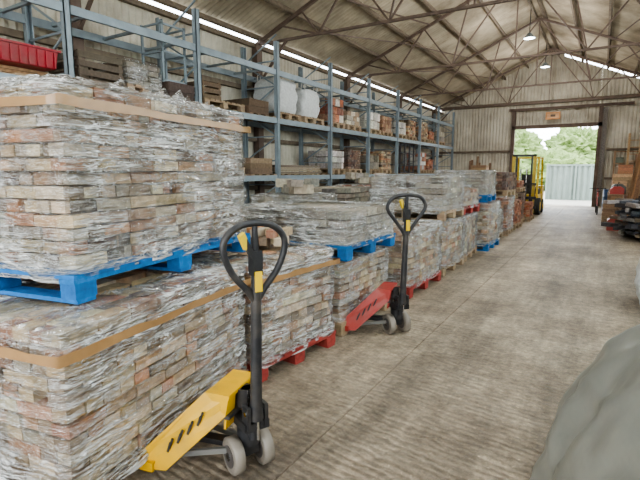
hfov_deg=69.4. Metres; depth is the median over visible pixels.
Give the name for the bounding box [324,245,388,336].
pallet
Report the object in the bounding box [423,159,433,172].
wooden pallet
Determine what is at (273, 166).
boards
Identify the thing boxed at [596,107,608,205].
door
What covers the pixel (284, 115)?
wooden pallet
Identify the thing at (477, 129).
wall
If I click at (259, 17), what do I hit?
ceiling
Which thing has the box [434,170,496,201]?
pallet
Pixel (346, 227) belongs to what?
wooden pallet
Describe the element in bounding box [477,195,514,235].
pallet
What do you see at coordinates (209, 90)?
wooden box
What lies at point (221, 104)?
pallet
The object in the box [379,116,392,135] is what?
wooden pallet
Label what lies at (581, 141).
tree
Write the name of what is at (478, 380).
floor
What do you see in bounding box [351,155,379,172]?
wooden pallet
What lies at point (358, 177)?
rubble heap
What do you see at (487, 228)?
pallet
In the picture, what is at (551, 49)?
roof truss
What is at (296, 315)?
pallet
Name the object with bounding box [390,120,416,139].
wooden pallet
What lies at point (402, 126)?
wooden pallet
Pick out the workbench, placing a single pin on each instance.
(608, 193)
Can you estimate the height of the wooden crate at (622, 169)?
0.350 m
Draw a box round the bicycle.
[589,188,605,214]
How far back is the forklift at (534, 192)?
17.16 m
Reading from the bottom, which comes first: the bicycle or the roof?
the bicycle
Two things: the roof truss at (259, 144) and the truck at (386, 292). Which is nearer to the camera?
the truck at (386, 292)
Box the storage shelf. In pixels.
[611,151,638,185]
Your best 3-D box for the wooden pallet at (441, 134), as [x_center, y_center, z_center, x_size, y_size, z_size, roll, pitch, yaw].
[5.257,-4.715,21.494,0.870,0.598,1.000,5,10,31]
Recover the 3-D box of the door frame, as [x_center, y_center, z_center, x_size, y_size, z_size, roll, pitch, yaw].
[11.504,-3.929,21.744,5.100,4.620,0.220,5,10,31]
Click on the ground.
(547, 201)
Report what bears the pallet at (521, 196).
on the floor
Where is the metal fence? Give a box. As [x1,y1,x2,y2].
[544,164,594,200]
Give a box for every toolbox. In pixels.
[606,214,622,230]
[611,183,626,193]
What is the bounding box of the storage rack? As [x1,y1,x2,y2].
[0,0,454,275]
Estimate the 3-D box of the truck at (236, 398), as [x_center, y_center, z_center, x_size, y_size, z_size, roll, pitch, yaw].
[-0.870,0.539,2.609,1.460,1.371,0.551,3,9,19]
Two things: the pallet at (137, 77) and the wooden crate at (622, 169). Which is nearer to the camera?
the pallet at (137, 77)
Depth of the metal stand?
8.13 m
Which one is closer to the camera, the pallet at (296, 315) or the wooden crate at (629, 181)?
the pallet at (296, 315)
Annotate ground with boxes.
[543,191,590,205]
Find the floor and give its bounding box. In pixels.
[121,204,639,479]
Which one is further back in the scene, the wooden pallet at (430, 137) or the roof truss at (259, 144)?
the wooden pallet at (430, 137)
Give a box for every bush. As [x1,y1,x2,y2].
[515,162,539,178]
[520,147,586,190]
[579,152,595,163]
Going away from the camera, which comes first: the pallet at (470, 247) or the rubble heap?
the pallet at (470, 247)
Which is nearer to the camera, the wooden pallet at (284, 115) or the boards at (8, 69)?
the boards at (8, 69)
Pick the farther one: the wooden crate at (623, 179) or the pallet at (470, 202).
the wooden crate at (623, 179)
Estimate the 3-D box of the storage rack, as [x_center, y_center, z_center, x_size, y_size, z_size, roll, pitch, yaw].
[-0.131,-2.606,12.813,1.110,4.613,24.160,5,10,31]
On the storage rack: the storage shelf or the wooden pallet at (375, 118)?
the wooden pallet at (375, 118)
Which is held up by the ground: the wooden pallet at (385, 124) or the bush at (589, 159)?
the bush at (589, 159)
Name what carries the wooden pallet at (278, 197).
on the floor
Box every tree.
[514,129,543,154]
[543,127,597,155]
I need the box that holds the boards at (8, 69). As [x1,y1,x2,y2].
[0,64,47,77]
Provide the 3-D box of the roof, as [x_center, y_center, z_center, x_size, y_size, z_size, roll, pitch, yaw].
[3.083,-5.661,8.799,10.403,2.304,30.500,5,10,31]
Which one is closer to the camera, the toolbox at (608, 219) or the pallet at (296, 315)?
the pallet at (296, 315)
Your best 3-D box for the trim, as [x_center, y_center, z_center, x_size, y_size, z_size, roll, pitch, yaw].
[3.083,-2.827,9.217,10.600,3.800,30.500,5,10,31]
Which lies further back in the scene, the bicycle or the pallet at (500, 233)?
the bicycle
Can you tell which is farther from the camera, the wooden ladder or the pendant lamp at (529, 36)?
the wooden ladder
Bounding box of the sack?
[634,259,639,302]
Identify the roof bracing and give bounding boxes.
[328,0,639,90]
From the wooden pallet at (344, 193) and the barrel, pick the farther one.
the barrel
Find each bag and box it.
[253,75,297,113]
[295,83,319,117]
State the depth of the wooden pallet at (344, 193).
8.85 m
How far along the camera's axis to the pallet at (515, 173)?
13.08 m
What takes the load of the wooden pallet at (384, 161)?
on the storage rack
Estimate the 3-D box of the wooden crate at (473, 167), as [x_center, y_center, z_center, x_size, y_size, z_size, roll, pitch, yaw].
[7.807,-3.296,22.594,0.720,0.700,0.670,5,10,31]
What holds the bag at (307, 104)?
on the wooden pallet at (303, 118)
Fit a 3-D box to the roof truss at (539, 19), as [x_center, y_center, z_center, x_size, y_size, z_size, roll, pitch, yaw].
[7.772,-4.394,16.811,10.560,6.982,0.200,5,10,31]
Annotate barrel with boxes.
[601,189,609,210]
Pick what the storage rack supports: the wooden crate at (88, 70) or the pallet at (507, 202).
the wooden crate at (88, 70)
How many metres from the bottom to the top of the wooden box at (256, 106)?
0.300 m
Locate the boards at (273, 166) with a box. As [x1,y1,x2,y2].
[272,165,320,173]
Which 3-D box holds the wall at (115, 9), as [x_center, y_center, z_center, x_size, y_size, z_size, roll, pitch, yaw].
[-1.450,-2.540,12.035,0.043,4.710,30.500,5,10,31]
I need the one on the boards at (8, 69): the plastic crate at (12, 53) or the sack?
the plastic crate at (12, 53)
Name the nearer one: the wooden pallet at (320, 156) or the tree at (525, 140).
the wooden pallet at (320, 156)
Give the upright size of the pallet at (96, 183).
1.201 m
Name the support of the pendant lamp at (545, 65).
hanging from the ceiling
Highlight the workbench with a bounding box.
[607,192,639,209]
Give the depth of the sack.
5.42 m
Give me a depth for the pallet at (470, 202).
8.61 m
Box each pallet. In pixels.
[0,74,250,304]
[0,260,250,479]
[97,59,163,96]
[166,241,339,381]
[194,97,244,110]
[225,156,244,173]
[227,206,246,224]
[240,199,395,261]
[251,192,337,205]
[269,112,300,120]
[292,116,323,124]
[306,151,345,173]
[314,186,370,203]
[316,98,344,128]
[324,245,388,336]
[326,150,361,172]
[334,183,396,215]
[343,111,360,130]
[350,112,380,133]
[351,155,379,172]
[361,151,391,172]
[369,174,464,220]
[378,218,442,298]
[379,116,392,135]
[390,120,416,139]
[391,122,406,138]
[396,213,465,276]
[400,153,426,172]
[411,212,477,261]
[415,122,428,142]
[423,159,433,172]
[427,131,434,142]
[430,131,444,144]
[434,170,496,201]
[461,186,479,214]
[473,200,500,251]
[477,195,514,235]
[491,172,515,195]
[496,172,517,198]
[496,208,503,237]
[512,199,521,229]
[515,180,524,191]
[516,192,524,223]
[523,201,533,221]
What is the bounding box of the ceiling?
[171,0,639,107]
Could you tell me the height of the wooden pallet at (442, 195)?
0.695 m
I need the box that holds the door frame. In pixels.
[509,101,634,206]
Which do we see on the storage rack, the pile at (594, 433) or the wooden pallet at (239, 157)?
the wooden pallet at (239, 157)
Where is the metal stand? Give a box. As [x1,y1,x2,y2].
[140,20,186,84]
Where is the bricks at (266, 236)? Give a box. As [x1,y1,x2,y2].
[227,224,292,246]
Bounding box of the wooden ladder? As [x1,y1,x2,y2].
[626,133,639,168]
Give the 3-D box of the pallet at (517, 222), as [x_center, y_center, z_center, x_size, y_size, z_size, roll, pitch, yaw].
[5.199,-0.779,13.483,1.170,0.802,1.121,5,10,33]
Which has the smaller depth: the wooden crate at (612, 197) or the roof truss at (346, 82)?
the roof truss at (346, 82)
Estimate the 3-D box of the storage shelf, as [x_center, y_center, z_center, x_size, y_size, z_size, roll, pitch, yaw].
[13.633,-2.610,20.069,1.657,2.500,0.540,5,10,31]
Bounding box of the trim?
[0,0,639,190]
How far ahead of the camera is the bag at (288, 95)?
10.82 m
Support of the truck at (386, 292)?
on the floor
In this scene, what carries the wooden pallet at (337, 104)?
on the storage rack
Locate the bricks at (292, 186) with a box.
[276,178,318,193]
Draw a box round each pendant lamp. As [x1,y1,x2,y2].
[524,8,534,39]
[540,43,549,67]
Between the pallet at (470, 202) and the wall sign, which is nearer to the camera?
the pallet at (470, 202)
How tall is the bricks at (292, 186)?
0.248 m
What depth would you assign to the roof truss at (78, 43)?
7.42 m
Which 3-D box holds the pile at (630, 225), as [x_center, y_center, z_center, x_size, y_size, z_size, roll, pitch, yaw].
[7.836,-0.519,11.131,1.805,0.927,2.371,5,10,31]
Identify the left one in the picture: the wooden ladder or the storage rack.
the storage rack
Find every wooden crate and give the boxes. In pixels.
[48,49,123,90]
[471,165,488,170]
[601,204,618,221]
[608,190,626,199]
[612,174,632,189]
[618,164,633,173]
[626,180,639,193]
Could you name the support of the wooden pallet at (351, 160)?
on the storage rack
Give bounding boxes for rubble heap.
[345,172,385,183]
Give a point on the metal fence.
(563, 181)
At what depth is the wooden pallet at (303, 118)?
11.88 m
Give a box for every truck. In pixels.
[139,219,287,475]
[328,193,426,333]
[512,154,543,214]
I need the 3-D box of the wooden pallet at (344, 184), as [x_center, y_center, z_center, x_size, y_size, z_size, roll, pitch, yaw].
[1.068,-0.620,10.566,1.164,1.340,1.221,5,10,31]
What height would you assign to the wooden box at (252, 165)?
0.350 m
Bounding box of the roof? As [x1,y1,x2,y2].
[151,0,639,110]
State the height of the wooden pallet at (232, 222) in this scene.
1.048 m
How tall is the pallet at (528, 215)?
0.603 m
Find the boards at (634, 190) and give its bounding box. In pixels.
[627,153,639,215]
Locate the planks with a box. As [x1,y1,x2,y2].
[468,156,490,170]
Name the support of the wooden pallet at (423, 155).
on the storage rack
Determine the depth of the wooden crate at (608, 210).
14.40 m
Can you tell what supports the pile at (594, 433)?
on the floor
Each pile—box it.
[530,324,639,479]
[601,198,639,237]
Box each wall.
[0,0,440,205]
[439,54,639,206]
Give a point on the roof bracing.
(345, 0)
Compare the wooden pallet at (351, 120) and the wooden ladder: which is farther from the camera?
the wooden ladder
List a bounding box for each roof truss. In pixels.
[70,0,93,59]
[252,0,516,192]
[343,0,639,183]
[398,17,639,172]
[430,48,639,164]
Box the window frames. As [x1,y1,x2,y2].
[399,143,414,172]
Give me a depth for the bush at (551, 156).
38.06 m
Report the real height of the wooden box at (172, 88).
0.300 m
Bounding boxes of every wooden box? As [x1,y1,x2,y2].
[149,81,193,102]
[187,79,220,100]
[223,98,268,114]
[236,158,271,173]
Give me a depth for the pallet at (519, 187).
14.08 m
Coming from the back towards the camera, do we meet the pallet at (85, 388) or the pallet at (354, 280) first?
the pallet at (354, 280)
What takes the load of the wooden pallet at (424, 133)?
on the storage rack
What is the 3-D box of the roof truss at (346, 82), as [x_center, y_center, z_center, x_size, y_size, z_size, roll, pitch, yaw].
[5.337,-3.807,12.834,10.560,6.982,0.200,5,10,31]
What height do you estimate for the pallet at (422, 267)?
0.908 m
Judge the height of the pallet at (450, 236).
0.855 m
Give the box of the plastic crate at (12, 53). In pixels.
[0,38,60,71]
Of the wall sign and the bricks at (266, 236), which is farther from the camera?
the wall sign
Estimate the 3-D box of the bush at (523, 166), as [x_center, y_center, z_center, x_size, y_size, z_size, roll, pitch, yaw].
[14.171,-5.869,40.114,9.139,4.384,5.242,5,10,31]
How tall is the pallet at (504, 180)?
0.603 m
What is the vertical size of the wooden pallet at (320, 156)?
0.648 m
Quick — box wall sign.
[545,111,560,119]

